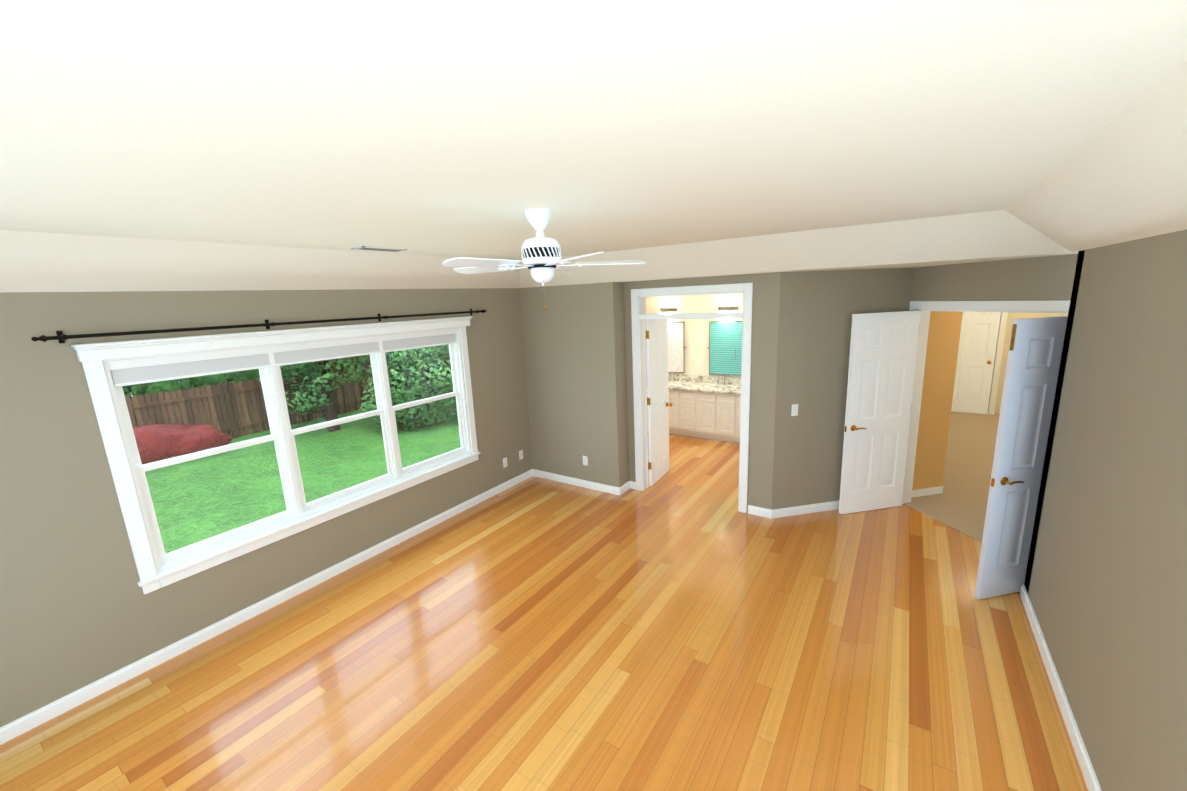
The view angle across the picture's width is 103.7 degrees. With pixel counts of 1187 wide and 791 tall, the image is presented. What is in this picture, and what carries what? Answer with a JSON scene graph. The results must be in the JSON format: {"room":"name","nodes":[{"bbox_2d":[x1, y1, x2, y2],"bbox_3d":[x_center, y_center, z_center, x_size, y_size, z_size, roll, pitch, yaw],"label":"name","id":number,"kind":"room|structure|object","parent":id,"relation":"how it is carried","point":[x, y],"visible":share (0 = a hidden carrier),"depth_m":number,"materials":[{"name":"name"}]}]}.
{"room":"empty bedroom","nodes":[
{"label":"empty bedroom","id":0,"kind":"room"},
{"bbox_2d":[0,434,1087,790],"bbox_3d":[1.080,1.554,3.790,6.500,0.120,8.400,5,14,33],"label":"floor","id":1,"kind":"structure","parent":0,"point":[682,624],"depth_m":2.91,"materials":[{"name":"brown wood"}]},
{"bbox_2d":[669,388,678,434],"bbox_3d":[1.420,0.228,7.885,0.325,0.780,0.567,5,14,33],"label":"base cabinet","id":2,"kind":"object","parent":1,"relation":"on","point":[673,396],"depth_m":7.62,"materials":[{"name":"white wood"}]},
{"bbox_2d":[679,392,698,437],"bbox_3d":[1.676,0.252,7.716,0.290,0.780,0.567,5,14,33],"label":"base cabinet","id":3,"kind":"object","parent":1,"relation":"on","point":[688,401],"depth_m":7.48,"materials":[{"name":"white wood"}]},
{"bbox_2d":[699,392,722,439],"bbox_3d":[1.955,0.278,7.532,0.380,0.780,0.567,5,14,33],"label":"base cabinet","id":4,"kind":"object","parent":1,"relation":"on","point":[707,407],"depth_m":7.29,"materials":[{"name":"white wood"}]},
{"bbox_2d":[669,380,740,395],"bbox_3d":[1.764,-0.137,7.548,3.244,0.042,0.592,5,14,33],"label":"countertop","id":5,"kind":"structure","parent":4,"relation":"on","point":[675,385],"depth_m":7.44,"materials":[{"name":"beige stone"}]},
{"bbox_2d":[719,396,734,441],"bbox_3d":[2.154,0.297,7.401,0.380,0.780,0.567,5,14,33],"label":"base cabinet","id":6,"kind":"object","parent":1,"relation":"on","point":[727,417],"depth_m":7.14,"materials":[{"name":"white wood"}]},
{"bbox_2d":[735,396,740,442],"bbox_3d":[2.433,0.323,7.217,0.290,0.780,0.567,5,14,33],"label":"base cabinet","id":7,"kind":"object","parent":1,"relation":"on","point":[737,398],"depth_m":7.06,"materials":[{"name":"white wood"}]},
{"bbox_2d":[0,230,1186,790],"bbox_3d":[0.411,0.152,2.880,5.845,3.050,6.444,5,14,33],"label":"wall","id":8,"kind":"structure","parent":0,"point":[1106,570],"depth_m":2.86,"materials":[{"name":"beige paint"}]},
{"bbox_2d":[31,309,486,342],"bbox_3d":[-2.137,-0.623,3.862,0.124,0.070,3.302,5,14,33],"label":"curtain rod","id":9,"kind":"object","parent":8,"relation":"attached to","point":[60,337],"visible":1,"depth_m":3.16,"materials":[{"name":"black metal"}]},
{"bbox_2d":[0,469,531,744],"bbox_3d":[-2.173,1.498,4.211,0.014,0.092,4.950,5,14,33],"label":"baseboard","id":10,"kind":"structure","parent":8,"relation":"attached to","point":[34,719],"depth_m":3.37,"materials":[{"name":"white wood"}]},
{"bbox_2d":[71,316,480,593],"bbox_3d":[-2.184,0.217,4.068,0.232,1.628,2.960,5,14,33],"label":"window","id":11,"kind":"structure","parent":8,"relation":"in","point":[267,354],"depth_m":3.57,"materials":[{"name":"white wood"}]},
{"bbox_2d":[503,457,507,467],"bbox_3d":[-1.090,0.828,5.763,0.009,0.118,0.072,5,14,33],"label":"outlet","id":12,"kind":"object","parent":8,"relation":"attached to","point":[505,462],"visible":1,"depth_m":5.76,"materials":[{"name":"white plastic"}]},
{"bbox_2d":[519,450,522,459],"bbox_3d":[-0.930,0.763,5.996,0.009,0.118,0.072,5,14,33],"label":"outlet","id":13,"kind":"object","parent":8,"relation":"attached to","point":[520,454],"visible":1,"depth_m":5.99,"materials":[{"name":"white plastic"}]},
{"bbox_2d":[532,469,623,494],"bbox_3d":[-0.239,1.077,5.837,1.324,0.092,0.014,5,14,33],"label":"baseboard","id":14,"kind":"structure","parent":8,"relation":"attached to","point":[542,474],"depth_m":5.78,"materials":[{"name":"white wood"}]},
{"bbox_2d":[583,456,587,465],"bbox_3d":[-0.102,0.793,5.679,0.072,0.118,0.009,5,14,33],"label":"outlet","id":15,"kind":"object","parent":8,"relation":"attached to","point":[585,460],"visible":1,"depth_m":5.67,"materials":[{"name":"white plastic"}]},
{"bbox_2d":[646,319,671,485],"bbox_3d":[0.799,0.064,5.733,0.184,2.012,0.588,5,14,30],"label":"bathroom door","id":16,"kind":"structure","parent":8,"relation":"in","point":[658,404],"depth_m":5.68,"materials":[{"name":"white wood"}]},
{"bbox_2d":[631,283,752,512],"bbox_3d":[1.054,0.017,5.091,1.320,2.360,0.168,5,14,33],"label":"door frame","id":17,"kind":"structure","parent":8,"relation":"attached to","point":[639,316],"depth_m":4.91,"materials":[{"name":"white wood"}]},
{"bbox_2d":[748,500,838,518],"bbox_3d":[2.426,1.145,4.959,1.264,0.092,1.029,5,14,33],"label":"baseboard","id":18,"kind":"structure","parent":8,"relation":"attached to","point":[832,505],"depth_m":4.83,"materials":[{"name":"white wood"}]},
{"bbox_2d":[791,404,797,415],"bbox_3d":[1.981,0.144,4.586,0.072,0.118,0.011,-5,12,-11],"label":"switch plate","id":19,"kind":"object","parent":8,"relation":"attached to","point":[794,411],"visible":1,"depth_m":4.58,"materials":[{"name":"white plastic"}]},
{"bbox_2d":[839,311,920,513],"bbox_3d":[2.845,0.196,4.653,0.738,2.022,0.143,-5,12,-11],"label":"entry door","id":20,"kind":"structure","parent":8,"relation":"in","point":[882,359],"depth_m":4.62,"materials":[{"name":"white wood"}]},
{"bbox_2d":[902,300,1069,503],"bbox_3d":[3.424,0.254,4.052,1.296,2.120,1.200,5,14,33],"label":"door frame","id":21,"kind":"structure","parent":8,"relation":"attached to","point":[1062,307],"depth_m":4.56,"materials":[{"name":"white wood"}]},
{"bbox_2d":[974,316,1067,599],"bbox_3d":[3.125,0.469,3.284,0.742,2.022,0.143,-5,12,-11],"label":"door","id":22,"kind":"structure","parent":8,"relation":"in","point":[1032,369],"depth_m":3.21,"materials":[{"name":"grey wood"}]},
{"bbox_2d":[1020,584,1101,790],"bbox_3d":[1.838,1.890,1.501,0.014,0.092,4.775,5,14,33],"label":"baseboard","id":23,"kind":"structure","parent":8,"relation":"attached to","point":[1088,772],"depth_m":2.50,"materials":[{"name":"white wood"}]},
{"bbox_2d":[0,0,1186,292],"bbox_3d":[0.960,-1.238,3.209,6.700,0.710,8.600,5,14,33],"label":"ceiling","id":24,"kind":"structure","parent":0,"point":[214,144],"depth_m":1.27,"materials":[{"name":"beige paint"}]},
{"bbox_2d":[351,246,406,251],"bbox_3d":[-1.606,-1.100,3.510,0.150,0.008,0.360,5,14,33],"label":"ceiling vent","id":25,"kind":"object","parent":24,"relation":"in","point":[377,249],"visible":1,"depth_m":3.48,"materials":[{"name":"white metal"}]},
{"bbox_2d":[442,208,645,310],"bbox_3d":[-0.291,-0.670,2.344,1.032,0.484,1.031,5,14,33],"label":"fan","id":26,"kind":"object","parent":24,"relation":"hanging from","point":[541,255],"visible":1,"depth_m":2.27,"materials":[{"name":"white plastic"}]},
{"bbox_2d":[645,293,742,377],"bbox_3d":[1.938,-0.917,7.701,3.530,3.050,0.140,5,14,33],"label":"wall","id":27,"kind":"structure","parent":0,"point":[696,338],"depth_m":7.74,"materials":[{"name":"beige paint"}]},
{"bbox_2d":[659,308,677,313],"bbox_3d":[1.241,-1.379,7.880,0.340,0.180,0.160,5,14,33],"label":"sconce","id":28,"kind":"object","parent":27,"relation":"attached to","point":[672,310],"visible":0.71,"depth_m":7.90,"materials":[{"name":"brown metal"}]},
{"bbox_2d":[668,322,686,372],"bbox_3d":[1.294,-0.832,8.039,0.644,0.868,0.055,5,14,33],"label":"mirror","id":29,"kind":"object","parent":27,"relation":"attached to","point":[676,347],"visible":0.67,"depth_m":7.95,"materials":[{"name":"mirror"}]},
{"bbox_2d":[698,359,702,365],"bbox_3d":[1.787,-0.547,7.798,0.072,0.118,0.009,5,14,33],"label":"outlet","id":30,"kind":"object","parent":27,"relation":"attached to","point":[700,362],"visible":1,"depth_m":7.79,"materials":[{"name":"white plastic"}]},
{"bbox_2d":[668,372,740,383],"bbox_3d":[1.919,-0.266,7.765,3.244,0.108,0.019,5,14,33],"label":"backsplash","id":31,"kind":"structure","parent":27,"relation":"attached to","point":[702,379],"depth_m":7.74,"materials":[{"name":"beige stone"}]},
{"bbox_2d":[707,321,741,375],"bbox_3d":[2.143,-0.752,7.479,0.644,0.868,0.055,5,14,33],"label":"mirror","id":32,"kind":"object","parent":27,"relation":"attached to","point":[725,347],"visible":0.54,"depth_m":7.49,"materials":[{"name":"teal glass"}]},
{"bbox_2d":[717,306,737,318],"bbox_3d":[2.090,-1.299,7.321,0.340,0.180,0.160,5,14,33],"label":"sconce","id":33,"kind":"object","parent":27,"relation":"attached to","point":[720,309],"visible":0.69,"depth_m":7.35,"materials":[{"name":"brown metal"}]},
{"bbox_2d":[912,311,943,489],"bbox_3d":[3.383,-0.399,4.916,0.360,3.050,0.552,5,14,33],"label":"wall","id":34,"kind":"structure","parent":0,"point":[936,324],"depth_m":4.88,"materials":[{"name":"brown paint"}]},
{"bbox_2d":[911,486,942,497],"bbox_3d":[3.618,1.064,5.105,0.349,0.090,0.349,5,14,33],"label":"baseboard","id":35,"kind":"structure","parent":34,"relation":"attached to","point":[934,490],"depth_m":5.10,"materials":[{"name":"white wood"}]},
{"bbox_2d":[924,311,962,488],"bbox_3d":[4.824,-0.802,6.553,0.180,3.050,4.955,5,14,33],"label":"wall","id":36,"kind":"structure","parent":0,"point":[939,376],"depth_m":4.92,"materials":[{"name":"brown paint"}]},
{"bbox_2d":[904,411,999,541],"bbox_3d":[5.386,0.930,5.574,2.786,0.012,6.307,5,14,33],"label":"floor","id":37,"kind":"structure","parent":0,"point":[959,503],"depth_m":5.54,"materials":[{"name":"beige carpet"}]},
{"bbox_2d":[995,312,1067,412],"bbox_3d":[7.199,-1.149,7.728,2.430,3.050,0.290,5,14,33],"label":"wall","id":38,"kind":"structure","parent":0,"point":[1011,316],"depth_m":7.91,"materials":[{"name":"brown paint"}]},
{"bbox_2d":[951,312,1000,413],"bbox_3d":[6.525,-0.694,8.166,0.772,2.022,0.184,5,14,33],"label":"door","id":39,"kind":"structure","parent":38,"relation":"in","point":[976,358],"depth_m":8.10,"materials":[{"name":"white wood"}]},
{"bbox_2d":[988,312,1007,414],"bbox_3d":[6.557,-0.741,8.183,0.922,2.120,0.140,5,14,33],"label":"door frame","id":40,"kind":"structure","parent":38,"relation":"attached to","point":[993,391],"depth_m":7.93,"materials":[{"name":"white wood"}]},
{"label":"outside","id":41,"kind":"structure","parent":0,"visible":0},
{"bbox_2d":[144,389,460,553],"bbox_3d":[-53.413,-4.448,53.679,139.500,0.300,210.000,5,14,33],"label":"ground","id":42,"kind":"structure","parent":41,"point":[266,499],"depth_m":12.42,"materials":[{"name":"green plant"}]},
{"bbox_2d":[133,424,232,464],"bbox_3d":[-12.689,1.562,13.726,1.776,1.547,3.379,5,14,33],"label":"shrub","id":43,"kind":"object","parent":42,"relation":"on","point":[159,430],"depth_m":13.51,"materials":[{"name":"red plant"}]},
{"bbox_2d":[122,366,329,426],"bbox_3d":[-16.633,-0.934,15.705,2.934,5.536,14.973,5,14,33],"label":"hedge","id":44,"kind":"object","parent":42,"relation":"on","point":[169,385],"depth_m":17.25,"materials":[{"name":"green plant"}]},
{"bbox_2d":[125,352,447,438],"bbox_3d":[-10.162,-0.260,19.084,0.120,1.950,80.078,5,14,33],"label":"fence","id":45,"kind":"object","parent":42,"relation":"on","point":[230,392],"depth_m":15.86,"materials":[{"name":"brown wood"}]},
{"bbox_2d":[221,345,449,398],"bbox_3d":[-11.179,-7.326,24.409,16.112,14.264,15.680,5,14,33],"label":"spruce tree","id":46,"kind":"object","parent":42,"relation":"on","point":[388,354],"depth_m":21.00,"materials":[{"name":"green plant"}]},
{"bbox_2d":[318,360,436,431],"bbox_3d":[-8.003,-1.259,16.145,3.059,4.918,3.357,5,14,33],"label":"trunk","id":47,"kind":"object","parent":42,"relation":"on","point":[331,408],"depth_m":16.23,"materials":[{"name":"brown plant"}]},
{"bbox_2d":[258,352,393,414],"bbox_3d":[-9.290,-2.957,15.542,4.436,7.228,5.741,5,14,33],"label":"tree","id":48,"kind":"object","parent":47,"relation":"attached to","point":[337,363],"depth_m":15.77,"materials":[{"name":"green plant"}]},
{"bbox_2d":[357,344,456,430],"bbox_3d":[-5.631,-0.745,17.011,4.745,3.914,5.429,5,14,33],"label":"bush","id":49,"kind":"object","parent":42,"relation":"on","point":[435,388],"depth_m":15.72,"materials":[{"name":"green plant"}]}
]}

